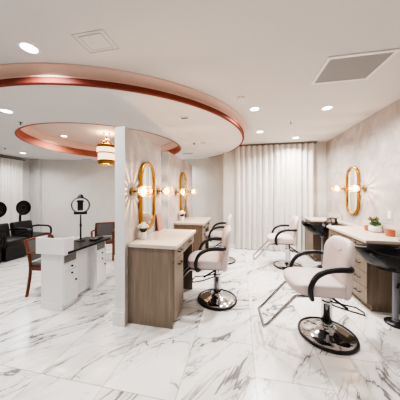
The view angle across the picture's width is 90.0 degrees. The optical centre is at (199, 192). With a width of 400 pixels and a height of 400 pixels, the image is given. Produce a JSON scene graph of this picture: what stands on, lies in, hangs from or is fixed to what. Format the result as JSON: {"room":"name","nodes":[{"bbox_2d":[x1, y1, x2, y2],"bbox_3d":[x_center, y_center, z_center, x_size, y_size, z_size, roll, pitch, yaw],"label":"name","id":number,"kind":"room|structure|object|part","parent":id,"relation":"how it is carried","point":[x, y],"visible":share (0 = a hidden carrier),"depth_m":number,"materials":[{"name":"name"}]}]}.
{"room":"salon","nodes":[
{"label":"salon","id":0,"kind":"room"},
{"bbox_2d":[0,155,29,220],"bbox_3d":[-6.531,0.107,2.785,0.200,2.785,8.100,0,0,11],"label":"wall","id":1,"kind":"structure","parent":0,"point":[26,164],"depth_m":6.54,"materials":[{"name":"grey paint"}]},
{"bbox_2d":[0,156,24,235],"bbox_3d":[-5.751,0.212,5.816,0.081,2.545,1.210,0,0,11],"label":"drape","id":2,"kind":"object","parent":1,"relation":"hanging from","point":[11,169],"visible":0.61,"depth_m":6.04,"materials":[{"name":"white fabric"}]},
{"bbox_2d":[30,159,40,231],"bbox_3d":[-5.468,0.107,6.646,0.370,2.785,0.090,0,0,11],"label":"wall","id":3,"kind":"structure","parent":0,"point":[35,164],"depth_m":6.60,"materials":[{"name":"grey paint"}]},
{"bbox_2d":[31,123,171,145],"bbox_3d":[-2.185,-1.449,4.883,3.420,0.001,3.420,0,0,11],"label":"ceiling","id":4,"kind":"structure","parent":0,"point":[91,134],"depth_m":4.87,"materials":[{"name":"beige paint"}]},
{"bbox_2d":[97,132,114,165],"bbox_3d":[-2.255,-1.067,4.836,0.437,0.762,0.437,0,0,11],"label":"chandelier","id":5,"kind":"object","parent":4,"relation":"hanging from","point":[105,150],"visible":0.94,"depth_m":4.68,"materials":[{"name":"gold metal"}]},
{"bbox_3d":[-2.255,-1.146,4.836,0.437,0.123,0.437,0,0,11],"label":"crown","id":6,"kind":"part","parent":5,"relation":"part of","materials":[{"name":"gold metal"}]},
{"bbox_2d":[0,85,241,160],"bbox_3d":[-2.524,-1.120,4.681,6.915,0.001,4.910,0,0,11],"label":"ceiling","id":7,"kind":"structure","parent":0,"point":[31,104],"depth_m":2.97,"materials":[{"name":"paint"}]},
{"bbox_2d":[0,108,14,113],"bbox_3d":[-2.646,-1.117,2.732,0.172,0.007,0.172,0,0,11],"label":"recessed light","id":8,"kind":"object","parent":7,"relation":"in","point":[1,109],"visible":1,"depth_m":2.74,"materials":[{"name":"white"}]},
{"bbox_2d":[14,122,180,157],"bbox_3d":[-2.185,-1.206,4.883,3.440,0.178,3.440,0,0,11],"label":"trim","id":9,"kind":"structure","parent":7,"relation":"attached to","point":[21,135],"depth_m":5.09,"materials":[{"name":"metal"}]},
{"bbox_2d":[20,126,177,151],"bbox_3d":[-2.185,-1.370,4.883,3.440,0.160,3.440,0,0,11],"label":"trim","id":10,"kind":"structure","parent":7,"relation":"attached to","point":[29,130],"depth_m":5.42,"materials":[{"name":"pink paint"}]},
{"bbox_2d":[0,77,243,157],"bbox_3d":[-2.293,-1.146,3.204,7.580,0.060,3.264,0,0,-27],"label":"trim","id":11,"kind":"structure","parent":7,"relation":"attached to","point":[31,80],"depth_m":2.13,"materials":[{"name":"red metal"}]},
{"bbox_2d":[41,154,222,237],"bbox_3d":[-2.496,0.107,6.771,6.650,2.785,1.300,0,0,11],"label":"wall","id":12,"kind":"structure","parent":0,"point":[62,181],"depth_m":6.75,"materials":[{"name":"grey paint"}]},
{"bbox_2d":[112,126,191,326],"bbox_3d":[-0.596,0.375,3.853,0.147,2.250,3.278,0,0,11],"label":"wall","id":13,"kind":"structure","parent":0,"point":[132,149],"depth_m":2.41,"materials":[{"name":"white paint"}]},
{"bbox_2d":[130,186,151,196],"bbox_3d":[-0.697,-0.020,2.373,0.241,0.135,0.140,0,0,11],"label":"wall sconce","id":14,"kind":"object","parent":13,"relation":"attached to","point":[138,191],"visible":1,"depth_m":2.36,"materials":[{"name":"white glass"}]},
{"bbox_2d":[139,162,154,229],"bbox_3d":[-0.718,0.040,2.749,0.046,0.930,0.420,0,0,11],"label":"wall mirror","id":15,"kind":"object","parent":13,"relation":"attached to","point":[146,171],"visible":0.88,"depth_m":2.74,"materials":[{"name":"gold metal"}]},
{"bbox_2d":[143,164,152,225],"bbox_3d":[-0.717,0.040,2.749,0.001,0.879,0.370,0,0,11],"label":"mirror glass","id":16,"kind":"object","parent":15,"relation":"attached to","point":[147,174],"depth_m":2.77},
{"bbox_2d":[157,187,172,194],"bbox_3d":[-0.546,-0.030,3.128,0.241,0.135,0.140,0,0,11],"label":"wall sconce","id":17,"kind":"object","parent":13,"relation":"attached to","point":[163,191],"visible":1,"depth_m":3.12,"materials":[{"name":"white glass"}]},
{"bbox_2d":[175,189,186,194],"bbox_3d":[-0.371,-0.020,4.000,0.241,0.135,0.140,0,0,11],"label":"wall sconce","id":18,"kind":"object","parent":13,"relation":"attached to","point":[180,190],"visible":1,"depth_m":3.98,"materials":[{"name":"gold metal"}]},
{"bbox_2d":[180,172,186,211],"bbox_3d":[-0.374,0.000,4.470,0.046,0.930,0.420,0,0,11],"label":"wall mirror","id":19,"kind":"object","parent":13,"relation":"attached to","point":[183,181],"visible":0.83,"depth_m":4.48,"materials":[{"name":"gold metal"}]},
{"bbox_2d":[182,174,184,210],"bbox_3d":[-0.373,0.000,4.470,0.001,0.879,0.370,0,0,11],"label":"mirror glass","id":20,"kind":"object","parent":19,"relation":"attached to","point":[183,177],"depth_m":4.48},
{"bbox_2d":[0,237,399,399],"bbox_3d":[-1.922,1.550,2.628,9.600,0.100,9.600,0,0,11],"label":"floor","id":21,"kind":"structure","parent":0,"point":[76,352],"depth_m":1.92,"materials":[{"name":"stone"}]},
{"bbox_2d":[0,233,3,262],"bbox_3d":[-4.582,0.830,4.068,0.750,1.279,0.548,0,0,11],"label":"chair","id":22,"kind":"object","parent":21,"relation":"on","point":[1,235],"visible":1,"depth_m":4.23,"materials":[{"name":"black leather"}]},
{"bbox_3d":[-4.478,1.027,4.302,0.638,0.369,0.048,0,0,11],"label":"arm","id":23,"kind":"part","parent":22,"relation":"part of","materials":[{"name":"black plastic"}]},
{"bbox_2d":[0,202,30,260],"bbox_3d":[-4.473,0.830,4.612,0.750,1.279,0.548,0,0,11],"label":"chair","id":24,"kind":"object","parent":21,"relation":"on","point":[13,247],"visible":0.92,"depth_m":4.57,"materials":[{"name":"black leather"}]},
{"bbox_2d":[0,202,6,216],"bbox_3d":[-4.700,0.382,4.659,0.296,0.382,0.151,0,0,-43],"label":"hood","id":25,"kind":"object","parent":24,"relation":"attached to","point":[3,208],"depth_m":4.72,"materials":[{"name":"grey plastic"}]},
{"bbox_3d":[-4.468,1.027,4.356,0.638,0.369,0.048,0,0,11],"label":"arm","id":26,"kind":"part","parent":24,"relation":"part of","materials":[{"name":"black plastic"}]},
{"bbox_3d":[-4.747,0.930,4.667,0.192,0.403,0.490,0,0,11],"label":"backrest","id":27,"kind":"part","parent":24,"relation":"part of","materials":[{"name":"black leather"}]},
{"bbox_3d":[-4.394,1.120,4.596,0.560,0.160,0.470,0,0,11],"label":"seat","id":28,"kind":"part","parent":24,"relation":"part of","materials":[{"name":"black leather"}]},
{"bbox_3d":[-4.370,1.027,4.846,0.638,0.369,0.048,0,0,11],"label":"arm","id":29,"kind":"part","parent":24,"relation":"part of","materials":[{"name":"black plastic"}]},
{"bbox_2d":[9,200,51,237],"bbox_3d":[-4.364,0.830,5.156,0.750,1.279,0.548,0,0,11],"label":"chair","id":30,"kind":"object","parent":21,"relation":"on","point":[23,207],"visible":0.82,"depth_m":5.18,"materials":[{"name":"black leather"}]},
{"bbox_3d":[-4.638,0.930,5.211,0.192,0.403,0.490,0,0,11],"label":"backrest","id":31,"kind":"part","parent":30,"relation":"part of","materials":[{"name":"black leather"}]},
{"bbox_2d":[16,200,30,214],"bbox_3d":[-4.591,0.382,5.203,0.296,0.382,0.151,0,0,-43],"label":"hood","id":32,"kind":"object","parent":30,"relation":"attached to","point":[23,207],"depth_m":5.21,"materials":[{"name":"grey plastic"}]},
{"bbox_3d":[-4.359,1.027,4.900,0.638,0.369,0.048,0,0,11],"label":"arm","id":33,"kind":"part","parent":30,"relation":"part of","materials":[{"name":"black plastic"}]},
{"bbox_3d":[-4.285,1.120,5.140,0.560,0.160,0.470,0,0,11],"label":"seat","id":34,"kind":"part","parent":30,"relation":"part of","materials":[{"name":"black leather"}]},
{"bbox_3d":[-4.261,1.027,5.390,0.638,0.369,0.048,0,0,11],"label":"arm","id":35,"kind":"part","parent":30,"relation":"part of","materials":[{"name":"black plastic"}]},
{"bbox_2d":[22,234,53,297],"bbox_3d":[-2.271,1.092,3.099,0.606,0.822,0.550,0,0,5],"label":"wooden armchair","id":36,"kind":"object","parent":21,"relation":"on","point":[30,244],"visible":0.29,"depth_m":2.89,"materials":[{"name":"brown wood"}]},
{"bbox_3d":[-2.483,1.099,2.892,0.112,0.809,0.051,0,0,5],"label":"leg","id":37,"kind":"part","parent":36,"relation":"part of","materials":[{"name":"brown wood"}]},
{"bbox_3d":[-2.214,1.085,3.093,0.455,0.060,0.480,0,0,5],"label":"seat frame","id":38,"kind":"part","parent":36,"relation":"part of","materials":[{"name":"brown wood"}]},
{"bbox_3d":[-2.204,1.030,3.092,0.445,0.060,0.450,0,0,5],"label":"seat","id":39,"kind":"part","parent":36,"relation":"part of","materials":[{"name":"grey fabric"}]},
{"bbox_3d":[-2.541,0.705,3.124,0.063,0.048,0.487,0,0,5],"label":"rail","id":40,"kind":"part","parent":36,"relation":"part of","materials":[{"name":"brown wood"}]},
{"bbox_3d":[-2.506,0.850,3.121,0.133,0.300,0.432,0,0,5],"label":"backrest","id":41,"kind":"part","parent":36,"relation":"part of","materials":[{"name":"brown wood"}]},
{"bbox_2d":[36,235,110,311],"bbox_3d":[-1.819,1.038,2.975,0.465,0.925,0.900,0,0,11],"label":"desk","id":42,"kind":"object","parent":21,"relation":"on","point":[69,266],"visible":1,"depth_m":2.59,"materials":[{"name":"white paint"}]},
{"bbox_3d":[-1.891,0.677,2.606,0.430,0.205,0.150,0,0,11],"label":"guard panel","id":43,"kind":"part","parent":42,"relation":"part of","materials":[{"name":"white paint"}]},
{"bbox_3d":[-1.704,1.048,2.640,0.018,0.085,0.214,0,0,11],"label":"drawer","id":44,"kind":"part","parent":42,"relation":"part of","materials":[{"name":"white paint"}]},
{"bbox_3d":[-1.704,0.958,2.640,0.018,0.085,0.214,0,0,11],"label":"drawer","id":45,"kind":"part","parent":42,"relation":"part of","materials":[{"name":"white paint"}]},
{"bbox_3d":[-1.704,1.268,2.640,0.018,0.345,0.214,0,0,11],"label":"door","id":46,"kind":"part","parent":42,"relation":"part of","materials":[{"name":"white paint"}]},
{"bbox_2d":[71,194,89,240],"bbox_3d":[-1.887,0.384,3.161,0.138,0.732,0.238,0,0,44],"label":"ring light","id":47,"kind":"object","parent":42,"relation":"on","point":[79,202],"visible":1,"depth_m":3.14,"materials":[{"name":"black plastic"}]},
{"bbox_2d":[72,198,88,211],"bbox_3d":[-1.885,0.192,3.156,0.248,0.242,0.013,0,0,-17],"label":"diffuser","id":48,"kind":"object","parent":47,"relation":"attached to","point":[79,202],"depth_m":3.14,"materials":[{"name":"plastic"}]},
{"bbox_3d":[-1.765,1.127,2.954,0.020,0.685,0.360,0,0,11],"label":"knee panel","id":49,"kind":"part","parent":42,"relation":"part of","materials":[{"name":"white wood"}]},
{"bbox_2d":[89,236,102,240],"bbox_3d":[-1.685,0.735,3.254,0.120,0.030,0.220,0,0,6],"label":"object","id":50,"kind":"object","parent":42,"relation":"on","point":[96,237],"visible":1,"depth_m":3.20,"materials":[{"name":"black plastic"}]},
{"bbox_3d":[-1.589,1.048,3.219,0.018,0.085,0.214,0,0,11],"label":"drawer","id":51,"kind":"part","parent":42,"relation":"part of","materials":[{"name":"white paint"}]},
{"bbox_3d":[-1.589,0.958,3.219,0.018,0.085,0.214,0,0,11],"label":"drawer","id":52,"kind":"part","parent":42,"relation":"part of","materials":[{"name":"white paint"}]},
{"bbox_3d":[-1.589,1.268,3.219,0.018,0.345,0.214,0,0,11],"label":"door","id":53,"kind":"part","parent":42,"relation":"part of","materials":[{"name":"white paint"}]},
{"bbox_2d":[90,222,114,260],"bbox_3d":[-2.209,1.105,4.602,0.484,0.798,0.533,0,0,-19],"label":"wooden armchair","id":54,"kind":"object","parent":21,"relation":"on","point":[103,229],"visible":0.76,"depth_m":4.76,"materials":[{"name":"brown wood"}]},
{"bbox_3d":[-2.276,0.870,4.799,0.380,0.291,0.117,0,0,-19],"label":"backrest","id":55,"kind":"part","parent":54,"relation":"part of","materials":[{"name":"grey fabric"}]},
{"bbox_3d":[-1.931,1.180,4.441,0.038,0.641,0.049,0,0,-19],"label":"leg","id":56,"kind":"part","parent":54,"relation":"part of","materials":[{"name":"brown wood"}]},
{"bbox_3d":[-2.075,1.111,4.826,0.045,0.785,0.099,0,0,-19],"label":"leg","id":57,"kind":"part","parent":54,"relation":"part of","materials":[{"name":"brown wood"}]},
{"bbox_2d":[127,229,195,328],"bbox_3d":[-0.446,1.039,2.710,0.594,0.922,0.980,0,0,11],"label":"station","id":58,"kind":"object","parent":21,"relation":"on","point":[157,262],"visible":0.96,"depth_m":2.27,"materials":[{"name":"beige wood"}]},
{"bbox_2d":[137,222,148,238],"bbox_3d":[-0.719,0.469,2.518,0.150,0.216,0.151,0,0,11],"label":"flower vase","id":59,"kind":"object","parent":58,"relation":"on","point":[143,234],"visible":1,"depth_m":2.49,"materials":[{"name":"white ceramic"}]},
{"bbox_2d":[156,214,162,230],"bbox_3d":[-0.631,0.452,3.114,0.053,0.248,0.160,0,0,11],"label":"display board","id":60,"kind":"object","parent":58,"relation":"on","point":[158,216],"visible":0.99,"depth_m":3.09,"materials":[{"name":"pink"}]},
{"bbox_2d":[127,229,195,249],"bbox_3d":[-0.448,0.598,2.711,0.590,0.041,0.980,0,0,11],"label":"countertop","id":61,"kind":"structure","parent":58,"relation":"on","point":[172,239],"depth_m":2.48,"materials":[{"name":"beige stone"}]},
{"bbox_3d":[-0.255,0.690,2.376,0.020,0.133,0.350,0,0,11],"label":"drawer","id":62,"kind":"part","parent":58,"relation":"part of","materials":[{"name":"beige wood"}]},
{"bbox_3d":[-0.255,1.094,2.376,0.020,0.659,0.350,0,0,11],"label":"door","id":63,"kind":"part","parent":58,"relation":"part of","materials":[{"name":"beige wood"}]},
{"bbox_3d":[-0.163,0.690,2.837,0.020,0.133,0.579,0,0,11],"label":"drawer","id":64,"kind":"part","parent":58,"relation":"part of","materials":[{"name":"beige wood"}]},
{"bbox_2d":[174,217,210,270],"bbox_3d":[-0.121,1.039,4.338,0.594,0.922,0.980,0,0,11],"label":"station","id":65,"kind":"object","parent":21,"relation":"on","point":[200,224],"visible":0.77,"depth_m":3.90,"materials":[{"name":"beige wood"}]},
{"bbox_2d":[178,210,184,220],"bbox_3d":[-0.378,0.469,4.181,0.150,0.216,0.151,0,0,-35],"label":"flower vase","id":66,"kind":"object","parent":65,"relation":"on","point":[181,213],"visible":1,"depth_m":4.15,"materials":[{"name":"white ceramic"}]},
{"bbox_2d":[174,217,210,224],"bbox_3d":[-0.123,0.598,4.338,0.590,0.041,0.980,0,0,11],"label":"countertop","id":67,"kind":"structure","parent":65,"relation":"on","point":[190,220],"depth_m":4.05,"materials":[{"name":"beige stone"}]},
{"bbox_3d":[0.071,1.094,4.004,0.020,0.659,0.350,0,0,11],"label":"door","id":68,"kind":"part","parent":65,"relation":"part of","materials":[{"name":"beige wood"}]},
{"bbox_2d":[183,225,236,310],"bbox_3d":[0.037,0.984,2.836,0.969,1.031,0.619,0,0,5],"label":"salon chair","id":69,"kind":"object","parent":21,"relation":"on","point":[216,259],"visible":0.94,"depth_m":2.67,"materials":[{"name":"white leather"}]},
{"bbox_3d":[0.079,0.928,2.832,0.499,0.144,0.514,0,0,5],"label":"seat","id":70,"kind":"part","parent":69,"relation":"part of","materials":[{"name":"white leather"}]},
{"bbox_3d":[0.130,0.858,2.560,0.411,0.349,0.086,0,0,5],"label":"armrest","id":71,"kind":"part","parent":69,"relation":"part of","materials":[{"name":"black plastic"}]},
{"bbox_3d":[0.179,0.858,3.090,0.411,0.349,0.086,0,0,5],"label":"armrest","id":72,"kind":"part","parent":69,"relation":"part of","materials":[{"name":"black plastic"}]},
{"bbox_3d":[0.361,0.754,2.806,0.142,0.571,0.488,0,0,5],"label":"backrest","id":73,"kind":"part","parent":69,"relation":"part of","materials":[{"name":"white leather"}]},
{"bbox_2d":[205,214,235,264],"bbox_3d":[0.307,0.984,4.470,0.969,1.031,0.619,0,0,9],"label":"salon chair","id":74,"kind":"object","parent":21,"relation":"on","point":[212,233],"visible":0.44,"depth_m":4.26,"materials":[{"name":"white leather"}]},
{"bbox_3d":[0.348,0.928,4.463,0.499,0.144,0.514,0,0,9],"label":"seat","id":75,"kind":"part","parent":74,"relation":"part of","materials":[{"name":"white leather"}]},
{"bbox_3d":[0.380,0.858,4.188,0.411,0.349,0.086,0,0,9],"label":"armrest","id":76,"kind":"part","parent":74,"relation":"part of","materials":[{"name":"black plastic"}]},
{"bbox_3d":[0.466,0.858,4.713,0.411,0.349,0.086,0,0,9],"label":"armrest","id":77,"kind":"part","parent":74,"relation":"part of","materials":[{"name":"black plastic"}]},
{"bbox_3d":[0.628,0.754,4.417,0.142,0.571,0.488,0,0,9],"label":"backrest","id":78,"kind":"part","parent":74,"relation":"part of","materials":[{"name":"white leather"}]},
{"bbox_2d":[253,216,302,269],"bbox_3d":[1.642,0.984,4.134,1.058,1.031,0.619,0,0,13],"label":"salon chair","id":79,"kind":"object","parent":21,"relation":"on","point":[289,239],"visible":0.97,"depth_m":4.01,"materials":[{"name":"white leather"}]},
{"bbox_3d":[1.774,0.858,4.376,0.411,0.349,0.086,0,0,13],"label":"armrest","id":80,"kind":"part","parent":79,"relation":"part of","materials":[{"name":"black plastic"}]},
{"bbox_3d":[1.638,0.928,4.135,0.499,0.144,0.514,0,0,13],"label":"seat","id":81,"kind":"part","parent":79,"relation":"part of","materials":[{"name":"white leather"}]},
{"bbox_3d":[1.651,0.858,3.858,0.411,0.349,0.086,0,0,13],"label":"armrest","id":82,"kind":"part","parent":79,"relation":"part of","materials":[{"name":"black plastic"}]},
{"bbox_3d":[1.915,0.754,4.069,0.142,0.571,0.488,0,0,13],"label":"backrest","id":83,"kind":"part","parent":79,"relation":"part of","materials":[{"name":"white leather"}]},
{"bbox_2d":[257,236,365,355],"bbox_3d":[1.182,0.984,2.139,1.058,1.031,0.619,0,0,7],"label":"salon chair","id":84,"kind":"object","parent":21,"relation":"on","point":[335,278],"visible":1,"depth_m":2.02,"materials":[{"name":"white leather"}]},
{"bbox_3d":[1.288,0.858,2.393,0.411,0.349,0.086,0,0,7],"label":"armrest","id":85,"kind":"part","parent":84,"relation":"part of","materials":[{"name":"black plastic"}]},
{"bbox_3d":[1.178,0.928,2.139,0.499,0.144,0.514,0,0,7],"label":"seat","id":86,"kind":"part","parent":84,"relation":"part of","materials":[{"name":"white leather"}]},
{"bbox_3d":[1.220,0.858,1.865,0.411,0.349,0.086,0,0,7],"label":"armrest","id":87,"kind":"part","parent":84,"relation":"part of","materials":[{"name":"black plastic"}]},
{"bbox_3d":[1.460,0.754,2.103,0.142,0.571,0.488,0,0,7],"label":"backrest","id":88,"kind":"part","parent":84,"relation":"part of","materials":[{"name":"white leather"}]},
{"bbox_2d":[301,217,340,267],"bbox_3d":[2.437,0.981,4.020,0.738,1.039,0.546,0,0,11],"label":"bowl","id":89,"kind":"object","parent":21,"relation":"on","point":[320,229],"visible":0.8,"depth_m":3.97,"materials":[{"name":"black ceramic"}]},
{"bbox_2d":[302,221,340,235],"bbox_3d":[2.422,0.722,4.023,0.706,0.276,0.546,0,0,11],"label":"basin","id":90,"kind":"object","parent":89,"relation":"in","point":[320,229],"depth_m":3.93,"materials":[{"name":"black ceramic"}]},
{"bbox_2d":[303,212,341,261],"bbox_3d":[2.793,0.985,4.622,0.592,1.030,0.640,0,0,11],"label":"base cabinet","id":91,"kind":"object","parent":21,"relation":"on","point":[312,241],"visible":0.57,"depth_m":4.42,"materials":[{"name":"beige wood"}]},
{"bbox_3d":[2.579,1.028,4.838,0.021,0.759,0.214,0,0,11],"label":"door","id":92,"kind":"part","parent":91,"relation":"part of","materials":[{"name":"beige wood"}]},
{"bbox_3d":[2.522,1.028,4.554,0.021,0.759,0.354,0,0,11],"label":"door","id":93,"kind":"part","parent":91,"relation":"part of","materials":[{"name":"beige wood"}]},
{"bbox_2d":[303,217,339,221],"bbox_3d":[2.797,0.610,4.621,0.583,0.040,0.640,0,0,11],"label":"countertop","id":94,"kind":"structure","parent":91,"relation":"on","point":[314,219],"depth_m":4.45,"materials":[{"name":"beige stone"}]},
{"bbox_2d":[337,221,358,225],"bbox_3d":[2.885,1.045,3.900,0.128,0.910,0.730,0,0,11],"label":"backsplash","id":95,"kind":"structure","parent":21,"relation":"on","point":[342,223],"depth_m":3.90,"materials":[{"name":"beige stone"}]},
{"bbox_2d":[327,220,399,313],"bbox_3d":[2.471,0.985,3.014,0.592,1.030,1.160,0,0,11],"label":"base cabinet","id":96,"kind":"object","parent":21,"relation":"on","point":[372,286],"visible":0.44,"depth_m":2.55,"materials":[{"name":"beige wood"}]},
{"bbox_3d":[2.298,0.738,3.431,0.021,0.179,0.364,0,0,11],"label":"drawer","id":97,"kind":"part","parent":96,"relation":"part of","materials":[{"name":"beige wood"}]},
{"bbox_3d":[2.225,0.738,3.068,0.021,0.179,0.364,0,0,11],"label":"drawer","id":98,"kind":"part","parent":96,"relation":"part of","materials":[{"name":"beige wood"}]},
{"bbox_3d":[2.153,0.738,2.705,0.021,0.179,0.364,0,0,11],"label":"drawer","id":99,"kind":"part","parent":96,"relation":"part of","materials":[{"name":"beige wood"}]},
{"bbox_3d":[2.153,1.312,2.705,0.021,0.189,0.364,0,0,11],"label":"drawer","id":100,"kind":"part","parent":96,"relation":"part of","materials":[{"name":"beige wood"}]},
{"bbox_3d":[2.153,1.117,2.705,0.021,0.189,0.364,0,0,11],"label":"drawer","id":101,"kind":"part","parent":96,"relation":"part of","materials":[{"name":"beige wood"}]},
{"bbox_3d":[2.153,0.925,2.705,0.021,0.184,0.364,0,0,11],"label":"drawer","id":102,"kind":"part","parent":96,"relation":"part of","materials":[{"name":"beige wood"}]},
{"bbox_2d":[327,226,399,244],"bbox_3d":[2.475,0.610,3.013,0.583,0.040,1.160,0,0,11],"label":"countertop","id":103,"kind":"structure","parent":96,"relation":"on","point":[356,232],"depth_m":2.78,"materials":[{"name":"beige stone"}]},
{"bbox_2d":[368,216,381,231],"bbox_3d":[2.657,0.471,3.038,0.164,0.238,0.164,0,0,11],"label":"potted succulent","id":104,"kind":"object","parent":103,"relation":"on","point":[376,227],"visible":1,"depth_m":3.00,"materials":[{"name":"white ceramic"}]},
{"bbox_2d":[368,226,381,231],"bbox_3d":[2.657,0.547,3.038,0.164,0.085,0.164,0,0,11],"label":"pot","id":105,"kind":"object","parent":103,"relation":"on","point":[371,228],"depth_m":2.99,"materials":[{"name":"white ceramic"}]},
{"bbox_2d":[385,229,395,236],"bbox_3d":[2.608,0.546,2.742,0.108,0.088,0.108,0,0,11],"label":"candle","id":106,"kind":"object","parent":103,"relation":"on","point":[388,232],"visible":0.99,"depth_m":2.70,"materials":[{"name":"orange wax"}]},
{"bbox_2d":[353,237,399,328],"bbox_3d":[2.101,0.981,2.190,0.738,1.039,0.546,0,0,11],"label":"bowl","id":107,"kind":"object","parent":21,"relation":"on","point":[383,257],"visible":0.94,"depth_m":2.25,"materials":[{"name":"black ceramic"}]},
{"bbox_2d":[353,241,367,249],"bbox_3d":[1.780,0.595,2.255,0.081,0.054,0.264,0,0,11],"label":"cushion","id":108,"kind":"object","parent":107,"relation":"on","point":[357,247],"depth_m":2.19,"materials":[{"name":"black plastic"}]},
{"bbox_2d":[354,243,399,272],"bbox_3d":[2.087,0.722,2.193,0.706,0.276,0.546,0,0,11],"label":"basin","id":109,"kind":"object","parent":107,"relation":"in","point":[383,257],"depth_m":2.15,"materials":[{"name":"black ceramic"}]},
{"bbox_3d":[2.238,1.478,2.291,0.200,0.045,0.200,0,0,11],"label":"floor plate","id":110,"kind":"part","parent":107,"relation":"part of","materials":[{"name":"black plastic"}]},
{"bbox_2d":[0,0,399,144],"bbox_3d":[-1.922,-1.285,2.628,9.600,0.001,9.600,0,0,11],"label":"ceiling","id":111,"kind":"structure","parent":0,"point":[269,53],"depth_m":1.73,"materials":[{"name":"paint"}]},
{"bbox_2d":[16,40,41,54],"bbox_3d":[-1.512,-1.282,1.771,0.172,0.007,0.172,0,0,11],"label":"recessed light","id":112,"kind":"object","parent":111,"relation":"in","point":[28,47],"visible":1,"depth_m":1.76,"materials":[{"name":"white"}]},
{"bbox_2d":[71,29,118,52],"bbox_3d":[-0.883,-1.282,1.701,0.290,0.006,0.218,0,0,11],"label":"access hatch","id":113,"kind":"object","parent":111,"relation":"attached to","point":[97,41],"visible":1,"depth_m":1.69,"materials":[{"name":"grey"}]},
{"bbox_3d":[-0.883,-1.284,1.701,0.200,0.003,0.148,0,0,11],"label":"panel","id":114,"kind":"part","parent":113,"relation":"part of","materials":[{"name":"paint"}]},
{"bbox_2d":[0,63,246,136],"bbox_3d":[-2.269,-1.228,3.187,7.671,0.115,3.331,0,0,-27],"label":"trim","id":115,"kind":"structure","parent":111,"relation":"attached to","point":[12,70],"depth_m":2.11,"materials":[{"name":"pink paint"}]},
{"bbox_2d":[237,96,244,100],"bbox_3d":[0.549,-1.265,2.695,0.100,0.040,0.100,0,0,11],"label":"smoke detector","id":116,"kind":"object","parent":111,"relation":"attached to","point":[239,98],"visible":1,"depth_m":2.67,"materials":[{"name":"white plastic"}]},
{"bbox_2d":[249,106,260,110],"bbox_3d":[0.836,-1.282,3.055,0.172,0.007,0.172,0,0,11],"label":"recessed light","id":117,"kind":"object","parent":111,"relation":"in","point":[255,108],"visible":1,"depth_m":3.03,"materials":[{"name":"white"}]},
{"bbox_2d":[235,141,316,251],"bbox_3d":[1.916,0.105,5.196,2.020,2.760,0.138,0,0,11],"label":"drape","id":118,"kind":"object","parent":111,"relation":"hanging from","point":[274,182],"visible":0.9,"depth_m":5.20,"materials":[{"name":"white fabric"}]},
{"bbox_2d":[320,105,333,110],"bbox_3d":[1.920,-1.282,3.022,0.172,0.007,0.172,0,0,11],"label":"recessed light","id":119,"kind":"object","parent":111,"relation":"in","point":[330,106],"visible":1,"depth_m":3.03,"materials":[{"name":"white"}]},
{"bbox_2d":[310,48,399,84],"bbox_3d":[1.542,-1.279,2.065,0.585,0.012,0.485,0,0,11],"label":"ceiling vent","id":120,"kind":"object","parent":111,"relation":"in","point":[356,66],"visible":1,"depth_m":2.02,"materials":[{"name":"white metal"}]},
{"bbox_2d":[223,142,325,243],"bbox_3d":[2.006,0.107,5.748,2.580,2.785,0.940,0,0,11],"label":"wall","id":121,"kind":"structure","parent":0,"point":[319,147],"depth_m":5.48,"materials":[{"name":"grey paint"}]},
{"bbox_2d":[326,99,399,227],"bbox_3d":[2.594,0.107,1.725,0.150,2.785,9.600,0,0,11],"label":"wall","id":122,"kind":"structure","parent":0,"point":[372,145],"depth_m":3.33,"materials":[{"name":"white paint"}]},
{"bbox_2d":[328,212,341,220],"bbox_3d":[3.073,0.530,4.566,0.020,0.120,0.640,0,0,11],"label":"backsplash","id":123,"kind":"structure","parent":122,"relation":"attached to","point":[330,215],"depth_m":4.50,"materials":[{"name":"beige stone"}]},
{"bbox_2d":[332,185,345,191],"bbox_3d":[2.880,-0.090,4.156,0.241,0.135,0.140,0,0,11],"label":"wall sconce","id":124,"kind":"object","parent":122,"relation":"attached to","point":[339,188],"visible":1,"depth_m":4.13,"materials":[{"name":"white glass"}]},
{"bbox_2d":[346,166,359,214],"bbox_3d":[2.907,-0.045,3.814,0.046,0.930,0.420,0,0,11],"label":"wall mirror","id":125,"kind":"object","parent":122,"relation":"attached to","point":[353,173],"visible":0.98,"depth_m":3.81,"materials":[{"name":"gold metal"}]},
{"bbox_2d":[347,168,356,212],"bbox_3d":[2.906,-0.045,3.814,0.001,0.879,0.370,0,0,11],"label":"mirror glass","id":126,"kind":"object","parent":125,"relation":"attached to","point":[352,178],"depth_m":3.83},
{"bbox_2d":[348,185,366,191],"bbox_3d":[2.748,-0.080,3.499,0.241,0.135,0.140,0,0,11],"label":"wall sconce","id":127,"kind":"object","parent":122,"relation":"attached to","point":[357,188],"visible":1,"depth_m":3.47,"materials":[{"name":"white glass"}]},
{"bbox_2d":[388,211,391,218],"bbox_3d":[2.746,0.320,2.898,0.011,0.116,0.070,0,0,11],"label":"wall outlet","id":128,"kind":"object","parent":122,"relation":"attached to","point":[389,212],"visible":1,"depth_m":2.88,"materials":[{"name":"white plastic"}]}
]}

